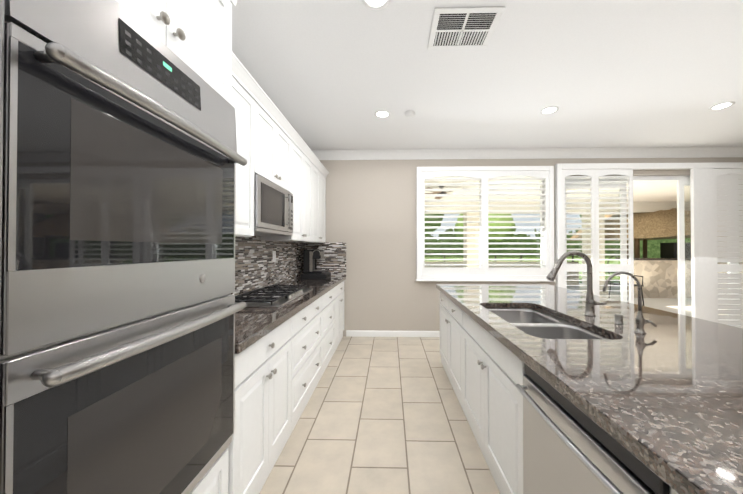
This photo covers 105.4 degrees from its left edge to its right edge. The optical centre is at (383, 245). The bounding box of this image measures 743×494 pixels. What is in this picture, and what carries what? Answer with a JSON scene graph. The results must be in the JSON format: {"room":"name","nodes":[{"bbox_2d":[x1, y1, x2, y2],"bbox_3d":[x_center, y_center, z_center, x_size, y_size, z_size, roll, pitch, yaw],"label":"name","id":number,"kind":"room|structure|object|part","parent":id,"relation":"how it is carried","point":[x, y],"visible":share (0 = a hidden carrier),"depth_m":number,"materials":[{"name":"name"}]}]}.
{"room":"kitchen","nodes":[
{"label":"kitchen","id":0,"kind":"room"},
{"bbox_2d":[259,336,499,493],"bbox_3d":[2.039,1.395,0.791,6.950,0.100,7.230,0,-1,1],"label":"floor","id":1,"kind":"structure","parent":0,"point":[382,415],"depth_m":2.06,"materials":[{"name":"tile"}]},
{"bbox_2d":[0,0,4,324],"bbox_3d":[-0.945,0.437,0.028,0.696,1.800,0.916,0,-1,1],"label":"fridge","id":2,"kind":"object","parent":1,"relation":"on","point":[2,5],"visible":1,"depth_m":0.48,"materials":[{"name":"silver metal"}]},
{"bbox_2d":[116,0,345,493],"bbox_3d":[-0.930,0.104,1.942,0.660,2.500,4.778,0,-1,1],"label":"tall cabinet","id":3,"kind":"object","parent":1,"relation":"on","point":[284,353],"depth_m":1.93,"materials":[{"name":"white wood"}]},
{"bbox_2d":[0,0,246,493],"bbox_3d":[-0.635,0.120,0.862,0.116,1.450,0.739,0,-1,1],"label":"double oven","id":4,"kind":"object","parent":3,"relation":"in","point":[122,157],"visible":1,"depth_m":0.68,"materials":[{"name":"silver metal"}]},
{"bbox_2d":[254,174,292,235],"bbox_3d":[-1.053,-0.312,2.440,0.376,0.423,0.756,0,-1,1],"label":"microwave","id":5,"kind":"object","parent":3,"relation":"attached to","point":[273,209],"visible":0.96,"depth_m":2.31,"materials":[{"name":"silver metal"}]},
{"bbox_2d":[235,285,312,307],"bbox_3d":[-0.972,0.421,2.471,0.465,0.047,0.900,0,-1,1],"label":"cooktop","id":6,"kind":"object","parent":3,"relation":"in","point":[274,296],"visible":1,"depth_m":2.32,"materials":[{"name":"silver metal"}]},
{"bbox_2d":[273,251,275,261],"bbox_3d":[-1.223,0.117,3.160,0.007,0.120,0.080,0,-1,1],"label":"outlet plate","id":7,"kind":"object","parent":3,"relation":"attached to","point":[274,252],"depth_m":3.16,"materials":[{"name":"white plastic"}]},
{"bbox_3d":[-0.925,0.155,2.796,0.634,0.584,3.070,0,-1,1],"label":"cab panel","id":8,"kind":"part","parent":3,"relation":"part of","materials":[{"name":"tile"}]},
{"bbox_2d":[303,250,324,273],"bbox_3d":[-0.995,0.221,4.090,0.260,0.337,0.278,0,-1,1],"label":"coffee maker","id":9,"kind":"object","parent":3,"relation":"on","point":[310,257],"visible":1,"depth_m":3.96,"materials":[{"name":"black plastic"}]},
{"bbox_3d":[-0.963,0.425,4.061,0.364,0.068,0.340,0,-1,1],"label":"pod drawer","id":10,"kind":"part","parent":3,"relation":"part of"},
{"bbox_2d":[436,284,742,493],"bbox_3d":[1.224,0.865,1.324,1.344,0.968,4.050,0,-1,1],"label":"kitchen island","id":11,"kind":"object","parent":1,"relation":"on","point":[556,390],"depth_m":1.08,"materials":[{"name":"grey stone"}]},
{"bbox_2d":[486,308,606,338],"bbox_3d":[0.940,0.594,1.763,0.510,0.217,0.950,0,-1,1],"label":"sink basin","id":12,"kind":"object","parent":11,"relation":"in","point":[536,322],"depth_m":1.75,"materials":[{"name":"silver metal"}]},
{"bbox_2d":[546,250,606,315],"bbox_3d":[1.181,0.233,1.745,0.298,0.409,0.152,0,-1,1],"label":"faucet","id":13,"kind":"object","parent":11,"relation":"on","point":[590,302],"visible":1,"depth_m":1.78,"materials":[{"name":"silver metal"}]},
{"bbox_2d":[515,363,669,493],"bbox_3d":[0.581,0.907,0.911,0.077,0.854,0.619,0,-1,1],"label":"dishwasher","id":14,"kind":"object","parent":11,"relation":"in","point":[566,450],"depth_m":0.90,"materials":[{"name":"silver metal"}]},
{"bbox_3d":[1.317,0.410,1.586,0.044,0.053,0.044,0,-1,1],"label":"air gap cap","id":15,"kind":"part","parent":11,"relation":"part of","materials":[{"name":"silver metal"}]},
{"bbox_2d":[603,271,656,333],"bbox_3d":[1.228,0.281,1.419,0.255,0.306,0.048,0,-1,1],"label":"filter faucet","id":16,"kind":"object","parent":11,"relation":"on","point":[640,321],"visible":1,"depth_m":1.41,"materials":[{"name":"silver metal"}]},
{"bbox_2d":[230,0,742,149],"bbox_3d":[2.039,-1.550,0.819,6.950,0.150,7.230,0,-1,1],"label":"ceiling","id":17,"kind":"structure","parent":0,"point":[331,74],"depth_m":2.40,"materials":[{"name":"paint"}]},
{"bbox_2d":[362,0,389,9],"bbox_3d":[-0.047,-1.463,1.669,0.176,0.007,0.176,0,-1,1],"label":"recessed light","id":18,"kind":"object","parent":17,"relation":"in","point":[371,4],"visible":1,"depth_m":1.71,"materials":[{"name":"white plastic"}]},
{"bbox_2d":[374,110,389,117],"bbox_3d":[-0.016,-1.450,3.118,0.176,0.007,0.176,0,-1,1],"label":"recessed light","id":19,"kind":"object","parent":17,"relation":"in","point":[381,113],"visible":1,"depth_m":3.12,"materials":[{"name":"white plastic"}]},
{"bbox_2d":[405,110,414,116],"bbox_3d":[0.284,-1.439,3.091,0.110,0.030,0.110,0,-1,1],"label":"smoke detector","id":20,"kind":"object","parent":17,"relation":"attached to","point":[409,113],"visible":1,"depth_m":3.07,"materials":[{"name":"white plastic"}]},
{"bbox_2d":[427,7,504,49],"bbox_3d":[0.533,-1.460,1.916,0.430,0.010,0.360,0,-1,1],"label":"ceiling vent","id":21,"kind":"object","parent":17,"relation":"in","point":[460,28],"visible":1,"depth_m":1.89,"materials":[{"name":"grey metal"}]},
{"bbox_2d":[540,106,558,113],"bbox_3d":[1.773,-1.451,3.029,0.176,0.007,0.176,0,-1,1],"label":"recessed light","id":22,"kind":"object","parent":17,"relation":"in","point":[551,109],"visible":1,"depth_m":3.03,"materials":[{"name":"white plastic"}]},
{"bbox_2d":[709,102,734,109],"bbox_3d":[3.511,-1.452,2.941,0.176,0.007,0.176,0,-1,1],"label":"recessed light","id":23,"kind":"object","parent":17,"relation":"in","point":[721,105],"visible":1,"depth_m":2.94,"materials":[{"name":"white plastic"}]},
{"bbox_2d":[319,157,742,335],"bbox_3d":[2.117,-0.032,4.344,6.650,2.820,0.150,0,-1,1],"label":"wall","id":24,"kind":"structure","parent":0,"point":[371,213],"depth_m":4.31,"materials":[{"name":"beige paint"}]},
{"bbox_2d":[346,330,439,336],"bbox_3d":[1.010,1.331,4.272,3.162,0.090,0.014,0,-1,1],"label":"baseboard","id":25,"kind":"structure","parent":24,"relation":"attached to","point":[363,333],"depth_m":4.27,"materials":[{"name":"white wood"}]},
{"bbox_2d":[425,176,544,267],"bbox_3d":[1.512,-0.347,4.360,1.896,1.546,0.050,0,-1,1],"label":"window","id":26,"kind":"structure","parent":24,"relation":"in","point":[541,229],"depth_m":4.35,"materials":[{"name":"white glass"}]},
{"bbox_2d":[416,166,555,281],"bbox_3d":[1.509,-0.331,4.239,2.050,1.715,0.088,0,-1,1],"label":"blind","id":27,"kind":"object","parent":24,"relation":"in","point":[484,175],"depth_m":4.22,"materials":[{"name":"white wood"}]},
{"bbox_2d":[311,147,742,159],"bbox_3d":[2.060,-1.380,4.234,6.540,0.125,0.095,0,-1,1],"label":"crown molding","id":28,"kind":"structure","parent":24,"relation":"attached to","point":[563,153],"depth_m":4.17,"materials":[{"name":"white wood"}]},
{"bbox_2d":[425,177,726,213],"bbox_3d":[5.091,-1.286,6.576,22.000,0.530,4.420,0,-1,1],"label":"roof","id":29,"kind":"structure","parent":24,"relation":"attached to","point":[651,196],"depth_m":7.66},
{"bbox_2d":[425,186,466,199],"bbox_3d":[1.286,-1.203,6.312,1.333,0.239,1.274,0,-1,1],"label":"fan","id":30,"kind":"object","parent":29,"relation":"hanging from","point":[439,192],"depth_m":6.17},
{"bbox_2d":[555,162,742,327],"bbox_3d":[3.999,0.076,4.185,2.850,2.599,0.080,0,-1,1],"label":"blind","id":31,"kind":"object","parent":24,"relation":"attached to","point":[710,194],"visible":0.79,"depth_m":4.16,"materials":[{"name":"white wood"}]},
{"bbox_2d":[565,175,739,315],"bbox_3d":[3.991,0.157,4.282,2.658,2.438,0.108,0,-1,1],"label":"sliding door","id":32,"kind":"structure","parent":24,"relation":"in","point":[682,181],"depth_m":4.28,"materials":[{"name":"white glass"}]},
{"label":"outside","id":33,"kind":"structure","parent":0,"visible":0},
{"bbox_2d":[425,258,619,282],"bbox_3d":[8.044,1.643,27.300,75.000,0.060,33.000,0,-1,1],"label":"ground","id":34,"kind":"structure","parent":33,"point":[606,261],"depth_m":32.18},
{"bbox_2d":[425,214,628,256],"bbox_3d":[6.837,-1.526,14.631,21.076,6.040,6.148,0,-1,6],"label":"tree","id":35,"kind":"object","parent":34,"relation":"on","point":[490,235],"visible":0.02,"depth_m":12.48,"materials":[{"name":"green wood"}]},
{"bbox_2d":[425,214,690,257],"bbox_3d":[10.883,-17.260,43.020,140.000,42.000,0.200,0,-1,1],"label":"sky","id":36,"kind":"structure","parent":33,"point":[653,248],"depth_m":42.54,"materials":[{"name":"white"}]},
{"bbox_2d":[567,284,727,316],"bbox_3d":[5.114,1.441,7.601,22.000,0.055,6.520,0,-1,1],"label":"ground","id":37,"kind":"structure","parent":33,"point":[668,304],"depth_m":7.04,"materials":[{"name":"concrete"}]},
{"bbox_2d":[463,212,479,267],"bbox_3d":[2.686,0.208,8.645,0.500,2.420,0.500,0,-1,1],"label":"patio column","id":38,"kind":"structure","parent":37,"relation":"on","point":[470,235],"depth_m":8.45,"materials":[{"name":"paint"}]},
{"bbox_2d":[425,255,578,284],"bbox_3d":[0.679,0.852,10.664,13.000,1.170,0.200,0,-1,1],"label":"wall","id":39,"kind":"structure","parent":37,"relation":"on","point":[515,262],"depth_m":10.48,"materials":[{"name":"paint"}]},
{"bbox_2d":[579,212,607,293],"bbox_3d":[6.335,0.207,8.566,0.500,2.420,0.500,0,-1,1],"label":"patio column","id":40,"kind":"structure","parent":37,"relation":"on","point":[588,252],"depth_m":8.39,"materials":[{"name":"paint"}]},
{"bbox_2d":[607,255,643,305],"bbox_3d":[5.848,0.811,6.865,0.502,1.183,0.514,0,-1,1],"label":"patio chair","id":41,"kind":"object","parent":37,"relation":"on","point":[610,283],"visible":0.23,"depth_m":6.93,"materials":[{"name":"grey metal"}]},
{"bbox_2d":[568,208,726,256],"bbox_3d":[8.548,-0.100,9.396,4.010,3.050,4.020,0,-1,1],"label":"hut","id":42,"kind":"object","parent":37,"relation":"on","point":[659,225],"visible":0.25,"depth_m":8.18,"materials":[{"name":"brown wood"}]},
{"bbox_2d":[615,243,727,297],"bbox_3d":[8.120,0.661,7.887,2.760,1.500,0.670,0,-1,1],"label":"bar","id":43,"kind":"object","parent":37,"relation":"on","point":[660,276],"visible":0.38,"depth_m":7.67,"materials":[{"name":"stone"}]}
]}

